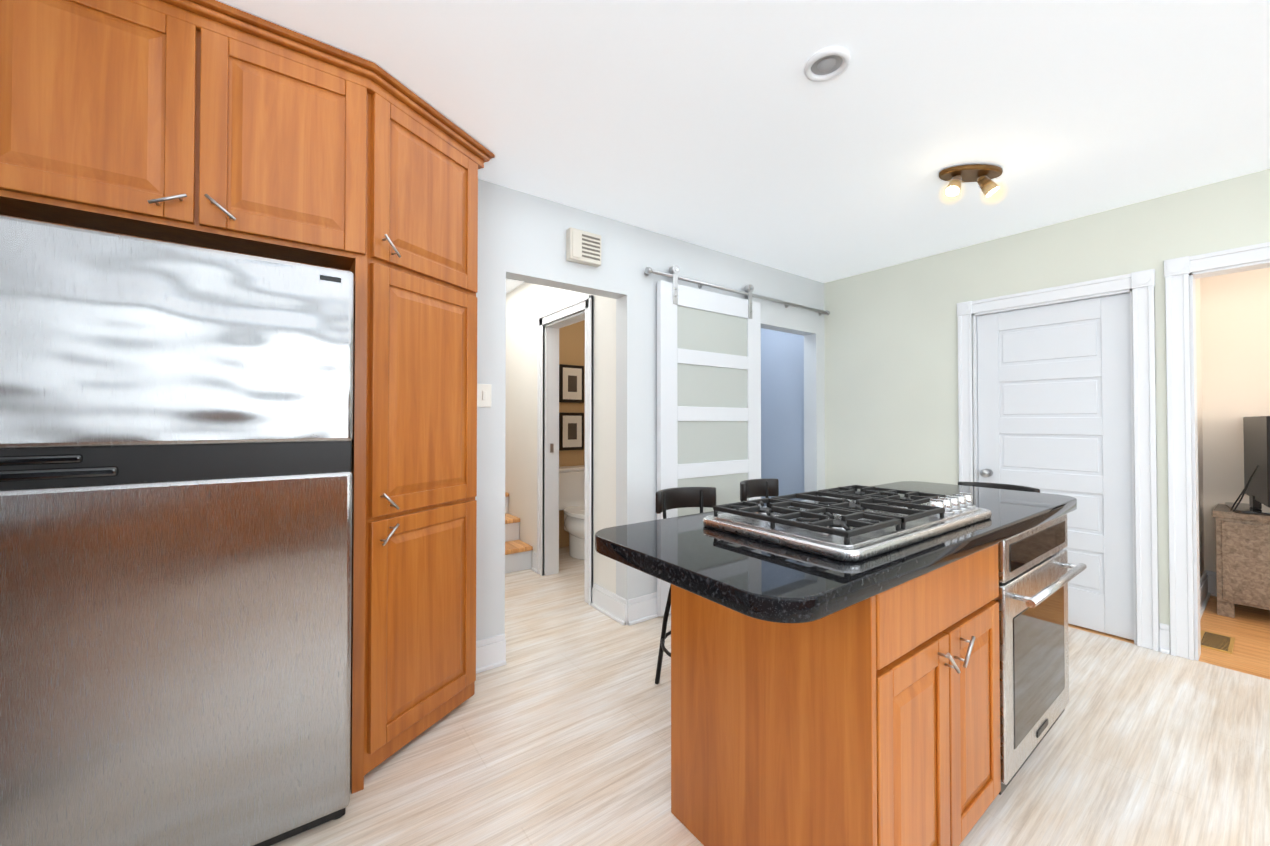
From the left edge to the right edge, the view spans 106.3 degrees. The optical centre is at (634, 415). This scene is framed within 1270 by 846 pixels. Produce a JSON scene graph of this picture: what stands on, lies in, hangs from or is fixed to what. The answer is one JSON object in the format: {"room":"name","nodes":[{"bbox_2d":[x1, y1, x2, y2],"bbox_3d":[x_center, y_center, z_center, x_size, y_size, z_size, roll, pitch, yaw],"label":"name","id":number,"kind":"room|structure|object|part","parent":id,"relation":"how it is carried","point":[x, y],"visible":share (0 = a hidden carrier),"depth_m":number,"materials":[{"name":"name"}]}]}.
{"room":"kitchen","nodes":[
{"label":"kitchen","id":0,"kind":"room"},
{"bbox_2d":[505,282,615,593],"bbox_3d":[-0.935,0.062,4.204,0.120,2.440,2.920,1,-1,-36],"label":"wall","id":1,"kind":"structure","parent":0,"point":[527,304],"depth_m":3.87,"materials":[{"name":"white paint"}]},
{"bbox_2d":[537,295,593,604],"bbox_3d":[-0.487,0.235,3.569,0.147,2.079,0.827,1,-1,-36],"label":"door frame","id":2,"kind":"structure","parent":1,"relation":"attached to","point":[548,334],"depth_m":3.81,"materials":[{"name":"white wood"}]},
{"bbox_2d":[531,551,626,624],"bbox_3d":[-0.753,1.194,3.194,0.765,0.150,1.340,1,-1,-36],"label":"baseboard","id":3,"kind":"structure","parent":1,"relation":"attached to","point":[610,604],"depth_m":3.02,"materials":[{"name":"white wood"}]},
{"bbox_2d":[559,320,584,547],"bbox_3d":[-0.702,0.068,4.747,0.900,2.440,0.120,1,-1,-36],"label":"wall","id":4,"kind":"structure","parent":0,"point":[571,344],"depth_m":4.72,"materials":[{"name":"beige paint"}]},
{"bbox_2d":[559,412,583,450],"bbox_3d":[-0.625,0.158,4.710,0.270,0.370,0.030,1,-1,-36],"label":"picture frame","id":5,"kind":"object","parent":4,"relation":"attached to","point":[571,431],"visible":0.96,"depth_m":4.69,"materials":[{"name":"black"}]},
{"bbox_2d":[559,364,583,402],"bbox_3d":[-0.625,-0.312,4.715,0.270,0.370,0.030,1,-1,-36],"label":"picture frame","id":6,"kind":"object","parent":4,"relation":"attached to","point":[571,383],"visible":0.92,"depth_m":4.70,"materials":[{"name":"black"}]},
{"bbox_2d":[475,178,824,640],"bbox_3d":[-0.398,0.043,2.713,5.240,2.440,0.120,1,-1,-36],"label":"wall","id":7,"kind":"structure","parent":0,"point":[521,236],"depth_m":2.90,"materials":[{"name":"white paint"}]},
{"bbox_2d":[0,0,395,270],"bbox_3d":[-1.407,-0.849,1.573,1.005,0.636,0.520,1,-1,-36],"label":"upper cabinet","id":8,"kind":"object","parent":7,"relation":"attached to","point":[214,124],"depth_m":1.37,"materials":[{"name":"brown wood"}]},
{"bbox_2d":[477,384,490,406],"bbox_3d":[-0.752,-0.099,2.373,0.075,0.115,0.011,1,-1,-36],"label":"light switch","id":9,"kind":"object","parent":7,"relation":"attached to","point":[483,395],"visible":0.88,"depth_m":2.37,"materials":[{"name":"white plastic"}]},
{"bbox_2d":[476,633,505,673],"bbox_3d":[-0.787,1.183,2.321,0.325,0.150,0.028,1,-1,-36],"label":"baseboard","id":10,"kind":"structure","parent":7,"relation":"attached to","point":[490,652],"depth_m":2.37,"materials":[{"name":"white wood"}]},
{"bbox_2d":[566,227,600,266],"bbox_3d":[-0.288,-0.950,2.698,0.205,0.175,0.054,1,-1,-36],"label":"air vent","id":11,"kind":"object","parent":7,"relation":"in","point":[583,247],"visible":1,"depth_m":2.67,"materials":[{"name":"beige plastic"}]},
{"bbox_2d":[627,592,659,625],"bbox_3d":[0.432,1.194,3.216,1.170,0.150,0.028,1,-1,-36],"label":"baseboard","id":12,"kind":"structure","parent":7,"relation":"attached to","point":[643,608],"depth_m":2.93,"materials":[{"name":"white wood"}]},
{"bbox_2d":[644,265,829,616],"bbox_3d":[0.857,0.151,3.512,1.970,2.215,0.076,1,-1,-36],"label":"barn door","id":13,"kind":"structure","parent":7,"relation":"in","point":[708,388],"depth_m":3.22,"materials":[{"name":"white wood"}]},
{"bbox_3d":[0.856,-0.887,3.526,1.970,0.040,0.072,1,-1,-36],"label":"barn door rail","id":14,"kind":"part","parent":13,"relation":"part of","materials":[{"name":"silver metal"}]},
{"bbox_2d":[217,0,1269,292],"bbox_3d":[0.882,-1.233,2.254,6.740,0.100,8.240,1,-1,-36],"label":"ceiling","id":15,"kind":"structure","parent":0,"point":[725,126],"depth_m":1.82,"materials":[{"name":"white paint"}]},
{"bbox_2d":[804,47,850,81],"bbox_3d":[0.648,-1.185,1.610,0.148,0.024,0.148,1,-1,-36],"label":"recessed light","id":16,"kind":"object","parent":15,"relation":"in","point":[826,64],"visible":1,"depth_m":1.60,"materials":[{"name":"white"}]},
{"bbox_2d":[937,164,1005,205],"bbox_3d":[1.619,-1.092,2.282,0.291,0.175,0.241,1,-1,-36],"label":"spotlight fixture","id":17,"kind":"object","parent":15,"relation":"attached to","point":[981,175],"visible":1,"depth_m":2.27,"materials":[{"name":"brown metal"}]},
{"bbox_2d":[271,546,1269,845],"bbox_3d":[0.882,1.307,2.222,6.740,0.100,8.240,1,-1,-36],"label":"floor","id":18,"kind":"structure","parent":0,"point":[555,730],"depth_m":1.76,"materials":[{"name":"wood"}]},
{"bbox_2d":[0,215,353,845],"bbox_3d":[-1.407,0.398,1.469,0.865,1.700,0.621,1,-1,-36],"label":"fridge","id":19,"kind":"object","parent":18,"relation":"on","point":[176,428],"visible":1,"depth_m":1.24,"materials":[{"name":"silver metal"}]},
{"bbox_2d":[348,79,494,793],"bbox_3d":[-0.890,0.045,1.942,0.494,2.416,0.520,1,-1,-36],"label":"tall cabinet","id":20,"kind":"object","parent":18,"relation":"on","point":[414,440],"depth_m":1.79,"materials":[{"name":"brown wood"}]},
{"bbox_2d":[505,492,532,573],"bbox_3d":[-1.618,0.714,4.377,0.755,1.140,1.570,1,-1,-36],"label":"staircase","id":21,"kind":"structure","parent":18,"relation":"on","point":[518,554],"depth_m":3.96,"materials":[{"name":"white wood"}]},
{"bbox_2d":[559,465,584,559],"bbox_3d":[-0.493,0.889,4.385,0.420,0.790,0.665,1,-1,-36],"label":"toilet","id":22,"kind":"object","parent":18,"relation":"on","point":[572,492],"visible":0.46,"depth_m":4.42,"materials":[{"name":"white ceramic"}]},
{"bbox_2d":[655,487,715,683],"bbox_3d":[0.302,0.807,2.189,0.383,0.902,0.406,1,-1,-36],"label":"stool","id":23,"kind":"object","parent":18,"relation":"on","point":[680,497],"visible":0.31,"depth_m":2.33,"materials":[{"name":"black"}]},
{"bbox_2d":[740,479,778,501],"bbox_3d":[0.770,0.812,2.533,0.384,0.902,0.407,1,-1,-36],"label":"stool","id":24,"kind":"object","parent":18,"relation":"on","point":[751,488],"visible":0.21,"depth_m":2.70,"materials":[{"name":"black leather"}]},
{"bbox_2d":[671,509,1086,845],"bbox_3d":[0.920,0.810,1.654,1.480,0.880,0.712,1,-1,-36],"label":"kitchen island","id":25,"kind":"object","parent":18,"relation":"on","point":[875,665],"depth_m":1.23,"materials":[{"name":"honey maple wood"},{"name":"black granite"},{"name":"stainless steel"}]},
{"bbox_2d":[595,481,1076,636],"bbox_3d":[0.844,0.352,1.648,1.964,0.045,0.680,1,-1,-36],"label":"island countertop","id":26,"kind":"structure","parent":25,"relation":"on","point":[788,565],"depth_m":1.18,"materials":[{"name":"black stone"}]},
{"bbox_2d":[958,482,1039,492],"bbox_3d":[1.780,0.810,2.392,0.407,0.902,0.386,1,-1,-36],"label":"stool","id":27,"kind":"object","parent":18,"relation":"on","point":[1003,486],"visible":0.04,"depth_m":2.50,"materials":[{"name":"black"}]},
{"bbox_2d":[1200,630,1234,653],"bbox_3d":[3.235,1.259,2.652,0.300,0.007,0.125,1,-1,-36],"label":"floor vent","id":28,"kind":"object","parent":18,"relation":"in","point":[1217,642],"visible":0.85,"depth_m":2.64,"materials":[{"name":"gold metal"}]},
{"bbox_2d":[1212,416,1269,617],"bbox_3d":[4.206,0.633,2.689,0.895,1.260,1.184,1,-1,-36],"label":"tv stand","id":29,"kind":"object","parent":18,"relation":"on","point":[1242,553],"visible":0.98,"depth_m":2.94,"materials":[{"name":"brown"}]},
{"bbox_2d":[1225,416,1269,515],"bbox_3d":[3.954,0.307,3.035,0.895,0.600,0.268,1,-1,-36],"label":"tv","id":30,"kind":"object","parent":29,"relation":"on","point":[1256,429],"depth_m":2.94,"materials":[{"name":"black plastic"}]},
{"bbox_2d":[761,168,1269,648],"bbox_3d":[2.965,0.040,2.460,0.120,2.440,5.890,1,-1,-36],"label":"wall","id":31,"kind":"structure","parent":0,"point":[891,367],"depth_m":3.45,"materials":[{"name":"beige paint"}]},
{"bbox_2d":[977,293,1133,639],"bbox_3d":[2.547,0.286,2.947,0.122,1.943,0.735,1,-1,-36],"label":"door","id":32,"kind":"structure","parent":31,"relation":"in","point":[1054,398],"depth_m":2.85,"materials":[{"name":"white wood"}]},
{"bbox_2d":[957,242,1269,660],"bbox_3d":[2.905,0.219,2.513,0.153,2.084,2.059,1,-1,-36],"label":"door frame","id":33,"kind":"structure","parent":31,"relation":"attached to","point":[1183,274],"depth_m":2.56,"materials":[{"name":"white wood"}]},
{"bbox_2d":[1195,267,1269,577],"bbox_3d":[3.820,0.027,1.407,0.010,2.440,3.180,1,-1,-36],"label":"wall","id":34,"kind":"structure","parent":0,"point":[1233,344],"depth_m":2.44,"materials":[{"name":"beige paint"}]},
{"bbox_2d":[1200,570,1212,619],"bbox_3d":[3.497,1.181,2.963,1.350,0.170,0.028,1,-1,-36],"label":"baseboard","id":35,"kind":"structure","parent":34,"relation":"attached to","point":[1208,588],"depth_m":3.26,"materials":[{"name":"white wood"}]},
{"bbox_2d":[1212,571,1216,596],"bbox_3d":[4.952,1.171,2.150,0.028,0.170,3.060,1,-1,-36],"label":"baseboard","id":36,"kind":"structure","parent":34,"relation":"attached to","point":[1214,573],"depth_m":3.35,"materials":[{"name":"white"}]}
]}

